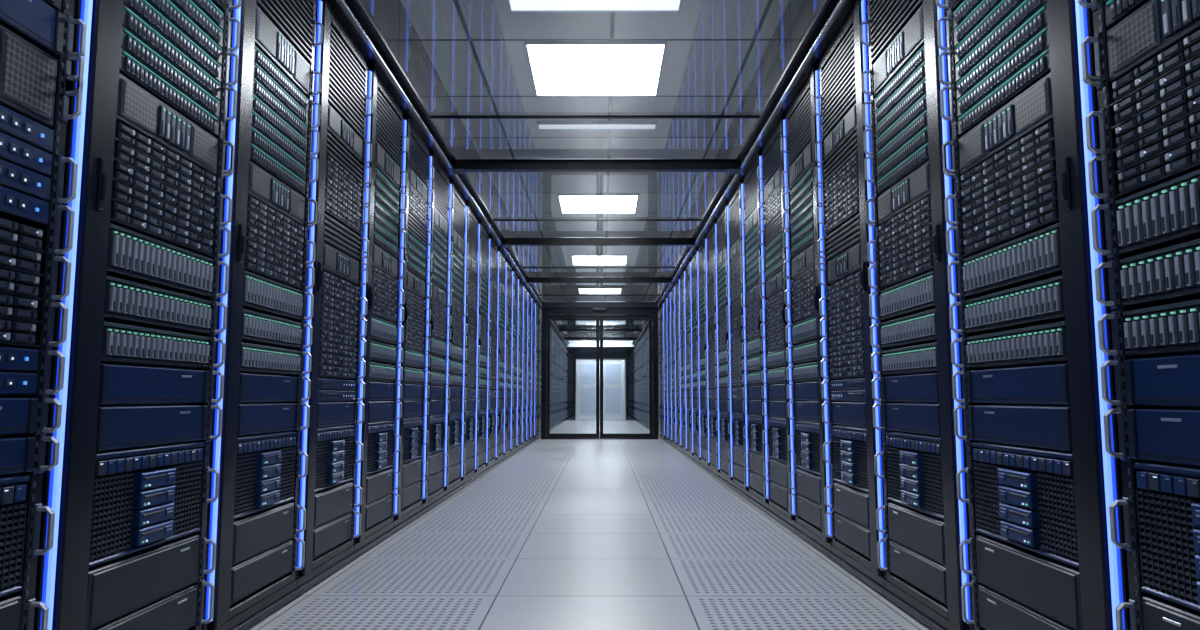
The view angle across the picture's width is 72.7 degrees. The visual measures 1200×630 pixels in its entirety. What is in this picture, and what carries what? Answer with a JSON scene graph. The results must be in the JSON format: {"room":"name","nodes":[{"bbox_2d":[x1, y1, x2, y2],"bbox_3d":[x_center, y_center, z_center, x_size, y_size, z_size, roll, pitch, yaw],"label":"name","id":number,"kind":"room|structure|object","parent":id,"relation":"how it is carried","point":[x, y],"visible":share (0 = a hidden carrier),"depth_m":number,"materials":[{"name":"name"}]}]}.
{"room":"server room","nodes":[
{"label":"server room","id":0,"kind":"room"},
{"bbox_2d":[248,420,929,629],"bbox_3d":[-0.011,1.669,9.802,4.240,0.100,24.560,0,-6,0],"label":"floor","id":1,"kind":"structure","parent":0,"point":[561,534],"depth_m":3.15,"materials":[{"name":"tile"}]},
{"bbox_2d":[0,0,86,629],"bbox_3d":[-1.469,-0.254,1.173,1.086,2.000,0.604,0,-6,0],"label":"rack","id":2,"kind":"object","parent":1,"relation":"on","point":[36,36],"visible":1,"depth_m":1.37,"materials":[{"name":"black metal"}]},
{"bbox_2d":[33,0,241,629],"bbox_3d":[-1.468,-0.194,1.770,1.086,2.000,0.604,0,-6,0],"label":"rack","id":3,"kind":"object","parent":1,"relation":"on","point":[127,492],"visible":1,"depth_m":1.69,"materials":[{"name":"metal"},{"name":"plastic"}]},
{"bbox_2d":[202,0,322,629],"bbox_3d":[-1.466,-0.134,2.367,1.086,2.000,0.604,0,-6,0],"label":"rack","id":4,"kind":"object","parent":1,"relation":"on","point":[252,523],"visible":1,"depth_m":2.31,"materials":[{"name":"metal"},{"name":"plastic"}]},
{"bbox_2d":[295,0,372,597],"bbox_3d":[-1.465,-0.074,2.964,1.086,2.000,0.604,0,-6,0],"label":"rack","id":5,"kind":"object","parent":1,"relation":"on","point":[327,493],"visible":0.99,"depth_m":2.92,"materials":[{"name":"metal"},{"name":"plastic"}]},
{"bbox_2d":[353,64,407,559],"bbox_3d":[-1.464,-0.014,3.561,1.086,2.000,0.604,0,-6,0],"label":"rack","id":6,"kind":"object","parent":1,"relation":"on","point":[375,474],"visible":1,"depth_m":3.53,"materials":[{"name":"metal"},{"name":"plastic"}]},
{"bbox_2d":[393,114,433,532],"bbox_3d":[-1.462,0.046,4.158,1.086,2.000,0.604,0,-6,0],"label":"rack","id":7,"kind":"object","parent":1,"relation":"on","point":[409,461],"visible":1,"depth_m":4.14,"materials":[{"name":"metal"},{"name":"plastic"}]},
{"bbox_2d":[422,151,453,514],"bbox_3d":[-1.461,0.106,4.755,1.086,2.000,0.604,0,-6,0],"label":"rack","id":8,"kind":"object","parent":1,"relation":"on","point":[433,451],"visible":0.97,"depth_m":4.75,"materials":[{"name":"metal"},{"name":"plastic"}]},
{"bbox_2d":[444,179,468,499],"bbox_3d":[-1.459,0.166,5.352,1.086,2.000,0.604,0,-6,0],"label":"rack","id":9,"kind":"object","parent":1,"relation":"on","point":[453,419],"visible":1,"depth_m":5.36,"materials":[{"name":"metal"},{"name":"plastic"}]},
{"bbox_2d":[461,202,481,488],"bbox_3d":[-1.458,0.226,5.949,1.086,2.000,0.604,0,-6,0],"label":"rack","id":10,"kind":"object","parent":1,"relation":"on","point":[471,234],"visible":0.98,"depth_m":5.96,"materials":[{"name":"metal"},{"name":"plastic"}]},
{"bbox_2d":[474,221,491,479],"bbox_3d":[-1.456,0.286,6.546,1.086,2.000,0.604,0,-6,0],"label":"rack","id":11,"kind":"object","parent":1,"relation":"on","point":[483,253],"visible":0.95,"depth_m":6.56,"materials":[{"name":"metal"},{"name":"plastic"}]},
{"bbox_2d":[486,236,500,472],"bbox_3d":[-1.455,0.346,7.143,1.086,2.000,0.604,0,-6,0],"label":"rack","id":12,"kind":"object","parent":1,"relation":"on","point":[491,435],"visible":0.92,"depth_m":7.18,"materials":[{"name":"black metal"}]},
{"bbox_2d":[495,249,507,466],"bbox_3d":[-1.453,0.406,7.740,1.086,2.000,0.604,0,-6,0],"label":"rack","id":13,"kind":"object","parent":1,"relation":"on","point":[500,432],"visible":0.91,"depth_m":7.77,"materials":[{"name":"black metal"}]},
{"bbox_2d":[503,260,514,461],"bbox_3d":[-1.452,0.466,8.337,1.086,2.000,0.604,0,-6,0],"label":"rack","id":14,"kind":"object","parent":1,"relation":"on","point":[508,282],"visible":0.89,"depth_m":8.37,"materials":[{"name":"black metal"}]},
{"bbox_2d":[510,269,519,456],"bbox_3d":[-1.450,0.526,8.934,1.086,2.000,0.604,0,-6,0],"label":"rack","id":15,"kind":"object","parent":1,"relation":"on","point":[515,287],"visible":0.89,"depth_m":8.99,"materials":[{"name":"black metal"}]},
{"bbox_2d":[516,277,524,451],"bbox_3d":[-1.449,0.586,9.531,1.086,2.000,0.604,0,-6,0],"label":"rack","id":16,"kind":"object","parent":1,"relation":"on","point":[520,349],"visible":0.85,"depth_m":9.58,"materials":[{"name":"black metal"}]},
{"bbox_2d":[521,284,529,449],"bbox_3d":[-1.447,0.646,10.128,1.086,2.000,0.604,0,-6,0],"label":"rack","id":17,"kind":"object","parent":1,"relation":"on","point":[525,303],"visible":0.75,"depth_m":10.19,"materials":[{"name":"black metal"}]},
{"bbox_2d":[526,291,533,446],"bbox_3d":[-1.446,0.706,10.725,1.086,2.000,0.604,0,-6,0],"label":"rack","id":18,"kind":"object","parent":1,"relation":"on","point":[529,297],"visible":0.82,"depth_m":10.78,"materials":[{"name":"black metal"}]},
{"bbox_2d":[530,296,536,443],"bbox_3d":[-1.444,0.766,11.322,1.086,2.000,0.604,0,-6,0],"label":"rack","id":19,"kind":"object","parent":1,"relation":"on","point":[533,336],"visible":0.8,"depth_m":11.39,"materials":[{"name":"black metal"}]},
{"bbox_2d":[534,301,539,440],"bbox_3d":[-1.443,0.826,11.919,1.086,2.000,0.604,0,-6,0],"label":"rack","id":20,"kind":"object","parent":1,"relation":"on","point":[536,304],"visible":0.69,"depth_m":11.96,"materials":[{"name":"black metal"}]},
{"bbox_2d":[537,307,541,438],"bbox_3d":[-1.441,0.898,12.635,1.086,2.000,0.604,0,-6,0],"label":"rack","id":21,"kind":"object","parent":1,"relation":"on","point":[539,309],"visible":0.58,"depth_m":12.53,"materials":[{"name":"black metal"}]},
{"bbox_2d":[550,323,552,430],"bbox_3d":[-1.435,1.138,15.023,1.086,2.000,0.604,0,-6,0],"label":"rack","id":22,"kind":"object","parent":1,"relation":"on","point":[550,323],"visible":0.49,"depth_m":15.19,"materials":[{"name":"black metal"}]},
{"bbox_2d":[551,324,554,429],"bbox_3d":[-1.434,1.198,15.620,1.086,2.000,0.604,0,-6,0],"label":"rack","id":23,"kind":"object","parent":1,"relation":"on","point":[552,338],"visible":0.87,"depth_m":15.62,"materials":[{"name":"black metal"}]},
{"bbox_2d":[552,327,555,428],"bbox_3d":[-1.433,1.258,16.217,1.086,2.000,0.604,0,-6,0],"label":"rack","id":24,"kind":"object","parent":1,"relation":"on","point":[554,347],"visible":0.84,"depth_m":16.38,"materials":[{"name":"black metal"}]},
{"bbox_2d":[554,330,557,426],"bbox_3d":[-1.431,1.318,16.814,1.086,2.000,0.604,0,-6,0],"label":"rack","id":25,"kind":"object","parent":1,"relation":"on","point":[556,338],"visible":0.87,"depth_m":16.93,"materials":[{"name":"black metal"}]},
{"bbox_2d":[556,333,558,426],"bbox_3d":[-1.430,1.378,17.411,1.086,2.000,0.604,0,-6,0],"label":"rack","id":26,"kind":"object","parent":1,"relation":"on","point":[557,364],"visible":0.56,"depth_m":17.38,"materials":[{"name":"black metal"}]},
{"bbox_2d":[557,334,560,424],"bbox_3d":[-1.428,1.438,18.008,1.086,2.000,0.604,0,-6,0],"label":"rack","id":27,"kind":"object","parent":1,"relation":"on","point":[559,342],"visible":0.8,"depth_m":17.97,"materials":[{"name":"black metal"}]},
{"bbox_2d":[559,336,561,424],"bbox_3d":[-1.427,1.498,18.605,1.086,2.000,0.604,0,-6,0],"label":"rack","id":28,"kind":"object","parent":1,"relation":"on","point":[560,347],"visible":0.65,"depth_m":18.79,"materials":[{"name":"black metal"}]},
{"bbox_2d":[560,339,562,423],"bbox_3d":[-1.425,1.558,19.202,1.086,2.000,0.604,0,-6,0],"label":"rack","id":29,"kind":"object","parent":1,"relation":"on","point":[561,339],"visible":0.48,"depth_m":19.34,"materials":[{"name":"black metal"}]},
{"bbox_2d":[562,340,563,422],"bbox_3d":[-1.424,1.618,19.799,1.086,2.000,0.604,0,-6,0],"label":"rack","id":30,"kind":"object","parent":1,"relation":"on","point":[562,340],"visible":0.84,"depth_m":19.68,"materials":[{"name":"black metal"}]},
{"bbox_2d":[563,341,564,421],"bbox_3d":[-1.422,1.678,20.396,1.086,2.000,0.604,0,-6,0],"label":"rack","id":31,"kind":"object","parent":1,"relation":"on","point":[563,341],"visible":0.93,"depth_m":20.15,"materials":[{"name":"black metal"}]},
{"bbox_2d":[564,343,566,421],"bbox_3d":[-1.421,1.738,20.993,1.086,2.000,0.604,0,-6,0],"label":"rack","id":32,"kind":"object","parent":1,"relation":"on","point":[564,343],"visible":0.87,"depth_m":20.73,"materials":[{"name":"black metal"}]},
{"bbox_2d":[565,345,566,420],"bbox_3d":[-1.419,1.798,21.590,1.086,2.000,0.604,0,-6,0],"label":"rack","id":33,"kind":"object","parent":1,"relation":"on","point":[565,345],"visible":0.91,"depth_m":21.31,"materials":[{"name":"black metal"}]},
{"bbox_2d":[541,302,657,438],"bbox_3d":[-0.005,0.830,12.258,1.750,2.060,0.140,0,-6,0],"label":"door frame","id":34,"kind":"structure","parent":1,"relation":"on","point":[548,308],"depth_m":12.30,"materials":[{"name":"black metal"}]},
{"bbox_2d":[546,315,598,437],"bbox_3d":[-0.405,0.919,12.243,0.794,1.850,0.095,0,-6,0],"label":"door","id":35,"kind":"structure","parent":34,"relation":"attached to","point":[548,434],"depth_m":12.24,"materials":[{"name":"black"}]},
{"bbox_2d":[600,315,652,437],"bbox_3d":[0.395,0.919,12.241,0.794,1.850,0.095,0,-6,0],"label":"door","id":36,"kind":"structure","parent":34,"relation":"attached to","point":[602,317],"depth_m":12.24,"materials":[{"name":"black metal"}]},
{"bbox_2d":[634,345,635,420],"bbox_3d":[1.455,1.798,21.583,1.086,2.000,0.604,0,-6,0],"label":"rack","id":37,"kind":"object","parent":1,"relation":"on","point":[635,345],"visible":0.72,"depth_m":21.56,"materials":[{"name":"black metal"}]},
{"bbox_2d":[635,343,636,420],"bbox_3d":[1.454,1.738,20.986,1.086,2.000,0.604,0,-6,0],"label":"rack","id":38,"kind":"object","parent":1,"relation":"on","point":[636,343],"visible":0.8,"depth_m":20.90,"materials":[{"name":"black metal"}]},
{"bbox_2d":[636,342,637,421],"bbox_3d":[1.452,1.678,20.389,1.086,2.000,0.604,0,-6,0],"label":"rack","id":39,"kind":"object","parent":1,"relation":"on","point":[637,342],"visible":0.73,"depth_m":20.30,"materials":[{"name":"black metal"}]},
{"bbox_2d":[637,340,638,422],"bbox_3d":[1.451,1.618,19.792,1.086,2.000,0.604,0,-6,0],"label":"rack","id":40,"kind":"object","parent":1,"relation":"on","point":[638,340],"visible":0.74,"depth_m":19.80,"materials":[{"name":"black metal"}]},
{"bbox_2d":[638,339,640,422],"bbox_3d":[1.449,1.558,19.195,1.086,2.000,0.604,0,-6,0],"label":"rack","id":41,"kind":"object","parent":1,"relation":"on","point":[639,339],"visible":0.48,"depth_m":19.37,"materials":[{"name":"black metal"}]},
{"bbox_2d":[639,337,641,424],"bbox_3d":[1.448,1.498,18.598,1.086,2.000,0.604,0,-6,0],"label":"rack","id":42,"kind":"object","parent":1,"relation":"on","point":[640,366],"visible":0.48,"depth_m":18.78,"materials":[{"name":"black metal"}]},
{"bbox_2d":[640,334,642,425],"bbox_3d":[1.446,1.438,18.001,1.086,2.000,0.604,0,-6,0],"label":"rack","id":43,"kind":"object","parent":1,"relation":"on","point":[641,342],"visible":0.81,"depth_m":18.21,"materials":[{"name":"black metal"}]},
{"bbox_2d":[641,332,644,425],"bbox_3d":[1.445,1.378,17.404,1.086,2.000,0.604,0,-6,0],"label":"rack","id":44,"kind":"object","parent":1,"relation":"on","point":[643,332],"visible":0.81,"depth_m":17.45,"materials":[{"name":"black metal"}]},
{"bbox_2d":[643,329,645,427],"bbox_3d":[1.443,1.317,16.807,1.086,2.000,0.604,0,-6,0],"label":"rack","id":45,"kind":"object","parent":1,"relation":"on","point":[644,342],"visible":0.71,"depth_m":16.98,"materials":[{"name":"black metal"}]},
{"bbox_2d":[644,327,647,428],"bbox_3d":[1.442,1.258,16.210,1.086,2.000,0.604,0,-6,0],"label":"rack","id":46,"kind":"object","parent":1,"relation":"on","point":[646,362],"visible":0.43,"depth_m":16.26,"materials":[{"name":"black metal"}]},
{"bbox_2d":[646,324,649,430],"bbox_3d":[1.440,1.198,15.613,1.086,2.000,0.604,0,-6,0],"label":"rack","id":47,"kind":"object","parent":1,"relation":"on","point":[647,333],"visible":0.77,"depth_m":15.82,"materials":[{"name":"black metal"}]},
{"bbox_2d":[658,307,661,437],"bbox_3d":[1.433,0.897,12.628,1.086,2.000,0.604,0,-6,0],"label":"rack","id":48,"kind":"object","parent":1,"relation":"on","point":[659,309],"visible":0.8,"depth_m":12.56,"materials":[{"name":"black metal"}]},
{"bbox_2d":[659,301,664,440],"bbox_3d":[1.431,0.826,11.912,1.086,2.000,0.604,0,-6,0],"label":"rack","id":49,"kind":"object","parent":1,"relation":"on","point":[662,305],"visible":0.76,"depth_m":11.98,"materials":[{"name":"black metal"}]},
{"bbox_2d":[662,296,668,442],"bbox_3d":[1.430,0.765,11.315,1.086,2.000,0.604,0,-6,0],"label":"rack","id":50,"kind":"object","parent":1,"relation":"on","point":[665,347],"visible":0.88,"depth_m":11.39,"materials":[{"name":"black metal"}]},
{"bbox_2d":[665,291,671,445],"bbox_3d":[1.428,0.706,10.718,1.086,2.000,0.604,0,-6,0],"label":"rack","id":51,"kind":"object","parent":1,"relation":"on","point":[668,307],"visible":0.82,"depth_m":10.80,"materials":[{"name":"black metal"}]},
{"bbox_2d":[669,284,676,449],"bbox_3d":[1.427,0.645,10.121,1.086,2.000,0.604,0,-6,0],"label":"rack","id":52,"kind":"object","parent":1,"relation":"on","point":[673,367],"visible":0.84,"depth_m":10.22,"materials":[{"name":"black metal"}]},
{"bbox_2d":[673,277,681,452],"bbox_3d":[1.425,0.585,9.524,1.086,2.000,0.604,0,-6,0],"label":"rack","id":53,"kind":"object","parent":1,"relation":"on","point":[677,284],"visible":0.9,"depth_m":9.59,"materials":[{"name":"black metal"}]},
{"bbox_2d":[677,269,686,456],"bbox_3d":[1.424,0.525,8.927,1.086,2.000,0.604,0,-6,0],"label":"rack","id":54,"kind":"object","parent":1,"relation":"on","point":[682,293],"visible":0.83,"depth_m":8.98,"materials":[{"name":"black metal"}]},
{"bbox_2d":[683,259,693,461],"bbox_3d":[1.423,0.465,8.330,1.086,2.000,0.604,0,-6,0],"label":"rack","id":55,"kind":"object","parent":1,"relation":"on","point":[688,301],"visible":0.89,"depth_m":8.38,"materials":[{"name":"black metal"}]},
{"bbox_2d":[689,249,700,466],"bbox_3d":[1.421,0.405,7.733,1.086,2.000,0.604,0,-6,0],"label":"rack","id":56,"kind":"object","parent":1,"relation":"on","point":[694,272],"visible":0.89,"depth_m":7.77,"materials":[{"name":"black metal"}]},
{"bbox_2d":[695,236,709,472],"bbox_3d":[1.420,0.345,7.136,1.086,2.000,0.604,0,-6,0],"label":"rack","id":57,"kind":"object","parent":1,"relation":"on","point":[702,265],"visible":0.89,"depth_m":7.17,"materials":[{"name":"black metal"}]},
{"bbox_2d":[704,221,719,479],"bbox_3d":[1.418,0.285,6.539,1.086,2.000,0.604,0,-6,0],"label":"rack","id":58,"kind":"object","parent":1,"relation":"on","point":[714,415],"visible":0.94,"depth_m":6.56,"materials":[{"name":"black metal"}]},
{"bbox_2d":[713,202,732,488],"bbox_3d":[1.417,0.225,5.942,1.086,2.000,0.604,0,-6,0],"label":"rack","id":59,"kind":"object","parent":1,"relation":"on","point":[726,441],"visible":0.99,"depth_m":5.96,"materials":[{"name":"metal"},{"name":"plastic"}]},
{"bbox_2d":[725,180,748,500],"bbox_3d":[1.415,0.165,5.345,1.086,2.000,0.604,0,-6,0],"label":"rack","id":60,"kind":"object","parent":1,"relation":"on","point":[736,215],"visible":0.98,"depth_m":5.35,"materials":[{"name":"metal"},{"name":"plastic"}]},
{"bbox_2d":[739,151,768,514],"bbox_3d":[1.414,0.105,4.748,1.086,2.000,0.604,0,-6,0],"label":"rack","id":61,"kind":"object","parent":1,"relation":"on","point":[757,454],"visible":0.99,"depth_m":4.74,"materials":[{"name":"metal"},{"name":"plastic"}]},
{"bbox_2d":[757,114,795,533],"bbox_3d":[1.412,0.045,4.151,1.086,2.000,0.604,0,-6,0],"label":"rack","id":62,"kind":"object","parent":1,"relation":"on","point":[781,461],"visible":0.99,"depth_m":4.13,"materials":[{"name":"metal"},{"name":"plastic"}]},
{"bbox_2d":[781,63,832,558],"bbox_3d":[1.411,-0.015,3.554,1.086,2.000,0.604,0,-6,0],"label":"rack","id":63,"kind":"object","parent":1,"relation":"on","point":[812,474],"visible":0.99,"depth_m":3.53,"materials":[{"name":"black metal"}]},
{"bbox_2d":[814,0,886,597],"bbox_3d":[1.409,-0.075,2.957,1.086,2.000,0.604,0,-6,0],"label":"rack","id":64,"kind":"object","parent":1,"relation":"on","point":[857,492],"visible":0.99,"depth_m":2.92,"materials":[{"name":"metal"},{"name":"plastic"}]},
{"bbox_2d":[860,0,973,629],"bbox_3d":[1.408,-0.135,2.360,1.086,2.000,0.604,0,-6,0],"label":"rack","id":65,"kind":"object","parent":1,"relation":"on","point":[926,523],"visible":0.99,"depth_m":2.31,"materials":[{"name":"metal"},{"name":"plastic"}]},
{"bbox_2d":[936,0,1130,629],"bbox_3d":[1.407,-0.195,1.763,1.086,2.000,0.604,0,-6,0],"label":"rack","id":66,"kind":"object","parent":1,"relation":"on","point":[1042,480],"visible":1,"depth_m":1.69,"materials":[{"name":"metal"},{"name":"plastic"}]},
{"bbox_2d":[1078,0,1199,629],"bbox_3d":[1.405,-0.255,1.166,1.086,2.000,0.604,0,-6,0],"label":"rack","id":67,"kind":"object","parent":1,"relation":"on","point":[1146,80],"visible":1,"depth_m":1.32,"materials":[{"name":"metal"},{"name":"plastic"}]},
{"bbox_3d":[-1.472,-0.374,-0.021,1.086,2.000,0.604,0,-6,0],"label":"rack","id":68,"kind":"object","parent":1,"relation":"on","visible":0},
{"bbox_2d":[328,0,569,345],"bbox_3d":[-0.910,-0.398,10.062,0.118,0.060,24.258,0,-6,0],"label":"pipe","id":69,"kind":"object","parent":68,"relation":"on","point":[352,14],"visible":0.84,"depth_m":3.94,"materials":[{"name":"black metal"}]},
{"bbox_2d":[490,213,704,343],"bbox_3d":[-0.011,-0.430,10.059,1.780,0.001,24.250,0,-6,0],"label":"ceiling","id":70,"kind":"structure","parent":69,"relation":"on","point":[528,256],"depth_m":8.30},
{"bbox_2d":[431,115,759,118],"bbox_3d":[-0.025,-1.014,4.172,1.680,0.012,0.018,0,-6,0],"label":"bar","id":71,"kind":"object","parent":70,"relation":"attached to","point":[432,116],"visible":1,"depth_m":4.16,"materials":[{"name":"black metal"}]},
{"bbox_2d":[450,159,741,173],"bbox_3d":[-0.023,-0.906,4.966,1.756,0.068,0.120,0,-6,0],"label":"roof beam","id":72,"kind":"structure","parent":70,"relation":"attached to","point":[462,166],"depth_m":4.94,"materials":[{"name":"black metal"}]},
{"bbox_2d":[494,219,700,220],"bbox_3d":[-0.019,-0.769,6.610,1.680,0.012,0.018,0,-6,0],"label":"bar","id":73,"kind":"object","parent":70,"relation":"attached to","point":[494,219],"visible":1,"depth_m":6.60,"materials":[{"name":"black metal"}]},
{"bbox_2d":[501,238,695,246],"bbox_3d":[-0.017,-0.661,7.403,1.756,0.068,0.120,0,-6,0],"label":"roof beam","id":74,"kind":"structure","parent":70,"relation":"attached to","point":[508,242],"depth_m":7.37,"materials":[{"name":"black metal"}]},
{"bbox_2d":[526,277,671,283],"bbox_3d":[-0.011,-0.416,9.841,1.756,0.068,0.120,0,-6,0],"label":"roof beam","id":75,"kind":"structure","parent":70,"relation":"attached to","point":[531,280],"depth_m":9.81,"materials":[{"name":"black metal"}]},
{"bbox_2d":[523,267,674,268],"bbox_3d":[-0.013,-0.524,9.048,1.680,0.012,0.018,0,-6,0],"label":"bar","id":76,"kind":"object","parent":70,"relation":"attached to","point":[523,267],"visible":1,"depth_m":9.04,"materials":[{"name":"black metal"}]},
{"bbox_2d":[540,295,658,295],"bbox_3d":[-0.007,-0.279,11.486,1.680,0.012,0.018,0,-6,0],"label":"bar","id":77,"kind":"object","parent":70,"relation":"attached to","point":[540,295],"visible":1,"depth_m":11.47,"materials":[{"name":"black metal"}]},
{"bbox_2d":[558,328,641,331],"bbox_3d":[0.007,0.319,17.154,1.756,0.068,0.120,0,-6,0],"label":"roof beam","id":78,"kind":"structure","parent":70,"relation":"attached to","point":[560,329],"depth_m":17.12,"materials":[{"name":"black metal"}]},
{"bbox_2d":[551,317,648,320],"bbox_3d":[0.001,0.074,14.716,1.756,0.068,0.120,0,-6,0],"label":"roof beam","id":79,"kind":"structure","parent":70,"relation":"attached to","point":[599,317],"depth_m":14.69,"materials":[{"name":"black metal"}]},
{"bbox_2d":[558,325,641,325],"bbox_3d":[0.005,0.211,16.361,1.680,0.012,0.018,0,-6,0],"label":"bar","id":80,"kind":"object","parent":70,"relation":"attached to","point":[558,325],"visible":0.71,"depth_m":16.35,"materials":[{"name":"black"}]},
{"bbox_2d":[564,337,636,339],"bbox_3d":[0.013,0.564,19.592,1.756,0.068,0.120,0,-6,0],"label":"roof beam","id":81,"kind":"structure","parent":70,"relation":"attached to","point":[566,338],"depth_m":19.56,"materials":[{"name":"black metal"}]},
{"bbox_2d":[599,334,636,334],"bbox_3d":[0.011,0.456,18.799,1.680,0.012,0.018,0,-6,0],"label":"bar","id":82,"kind":"object","parent":70,"relation":"attached to","point":[599,334],"visible":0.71,"depth_m":18.79,"materials":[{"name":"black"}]},
{"bbox_3d":[1.402,-0.375,-0.028,1.086,2.000,0.604,0,-6,0],"label":"rack","id":83,"kind":"object","parent":1,"relation":"on","visible":0},
{"bbox_2d":[632,0,855,345],"bbox_3d":[0.888,-0.398,10.057,0.118,0.060,24.258,0,-6,0],"label":"pipe","id":84,"kind":"object","parent":83,"relation":"on","point":[832,14],"visible":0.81,"depth_m":3.94,"materials":[{"name":"black metal"}]},
{"bbox_2d":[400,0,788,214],"bbox_3d":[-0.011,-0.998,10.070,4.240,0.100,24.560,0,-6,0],"label":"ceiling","id":85,"kind":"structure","parent":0,"point":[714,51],"depth_m":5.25,"materials":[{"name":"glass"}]},
{"bbox_2d":[360,0,508,213],"bbox_3d":[-0.986,-0.654,10.088,0.030,0.577,24.254,0,-6,0],"label":"ceiling panel","id":86,"kind":"object","parent":85,"relation":"attached to","point":[390,17],"depth_m":4.62,"materials":[{"name":"black"}]},
{"bbox_2d":[507,0,682,12],"bbox_3d":[-0.026,-1.542,4.029,0.860,0.023,0.150,0,-6,0],"label":"recessed light","id":87,"kind":"object","parent":85,"relation":"in","point":[515,6],"visible":1,"depth_m":4.04,"materials":[{"name":"white plastic"}]},
{"bbox_2d":[524,40,666,95],"bbox_3d":[-0.024,-1.459,4.860,0.780,0.023,0.780,0,-6,0],"label":"ceiling light panel","id":88,"kind":"object","parent":85,"relation":"in","point":[557,67],"depth_m":4.79,"materials":[{"name":"white plastic"}]},
{"bbox_2d":[536,121,657,129],"bbox_3d":[-0.021,-1.359,5.850,0.860,0.023,0.130,0,-6,0],"label":"recessed light","id":89,"kind":"object","parent":85,"relation":"in","point":[541,125],"visible":1,"depth_m":5.83,"materials":[{"name":"white plastic"}]},
{"bbox_2d":[558,193,638,213],"bbox_3d":[-0.015,-1.121,8.223,0.780,0.023,0.780,0,-6,0],"label":"ceiling light panel","id":90,"kind":"object","parent":85,"relation":"in","point":[570,203],"depth_m":8.18,"materials":[{"name":"white plastic"}]},
{"bbox_2d":[689,0,823,213],"bbox_3d":[0.964,-0.654,10.084,0.030,0.577,24.254,0,-6,0],"label":"ceiling panel","id":91,"kind":"object","parent":85,"relation":"attached to","point":[798,15],"depth_m":4.67,"materials":[{"name":"black"}]},
{"bbox_2d":[566,344,634,420],"bbox_3d":[0.019,1.559,22.105,4.040,2.580,0.100,0,-6,0],"label":"wall","id":92,"kind":"structure","parent":0,"point":[570,345],"depth_m":22.12,"materials":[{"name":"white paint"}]},
{"bbox_2d":[576,359,599,419],"bbox_3d":[-0.316,2.001,21.959,0.650,1.650,0.096,0,-6,0],"label":"door","id":93,"kind":"structure","parent":92,"relation":"in","point":[585,368],"depth_m":21.96,"materials":[{"name":"white paint"}]},
{"bbox_2d":[603,359,624,419],"bbox_3d":[0.354,2.001,21.957,0.650,1.650,0.096,0,-6,0],"label":"door","id":94,"kind":"structure","parent":92,"relation":"in","point":[613,369],"depth_m":21.96,"materials":[{"name":"white paint"}]}
]}

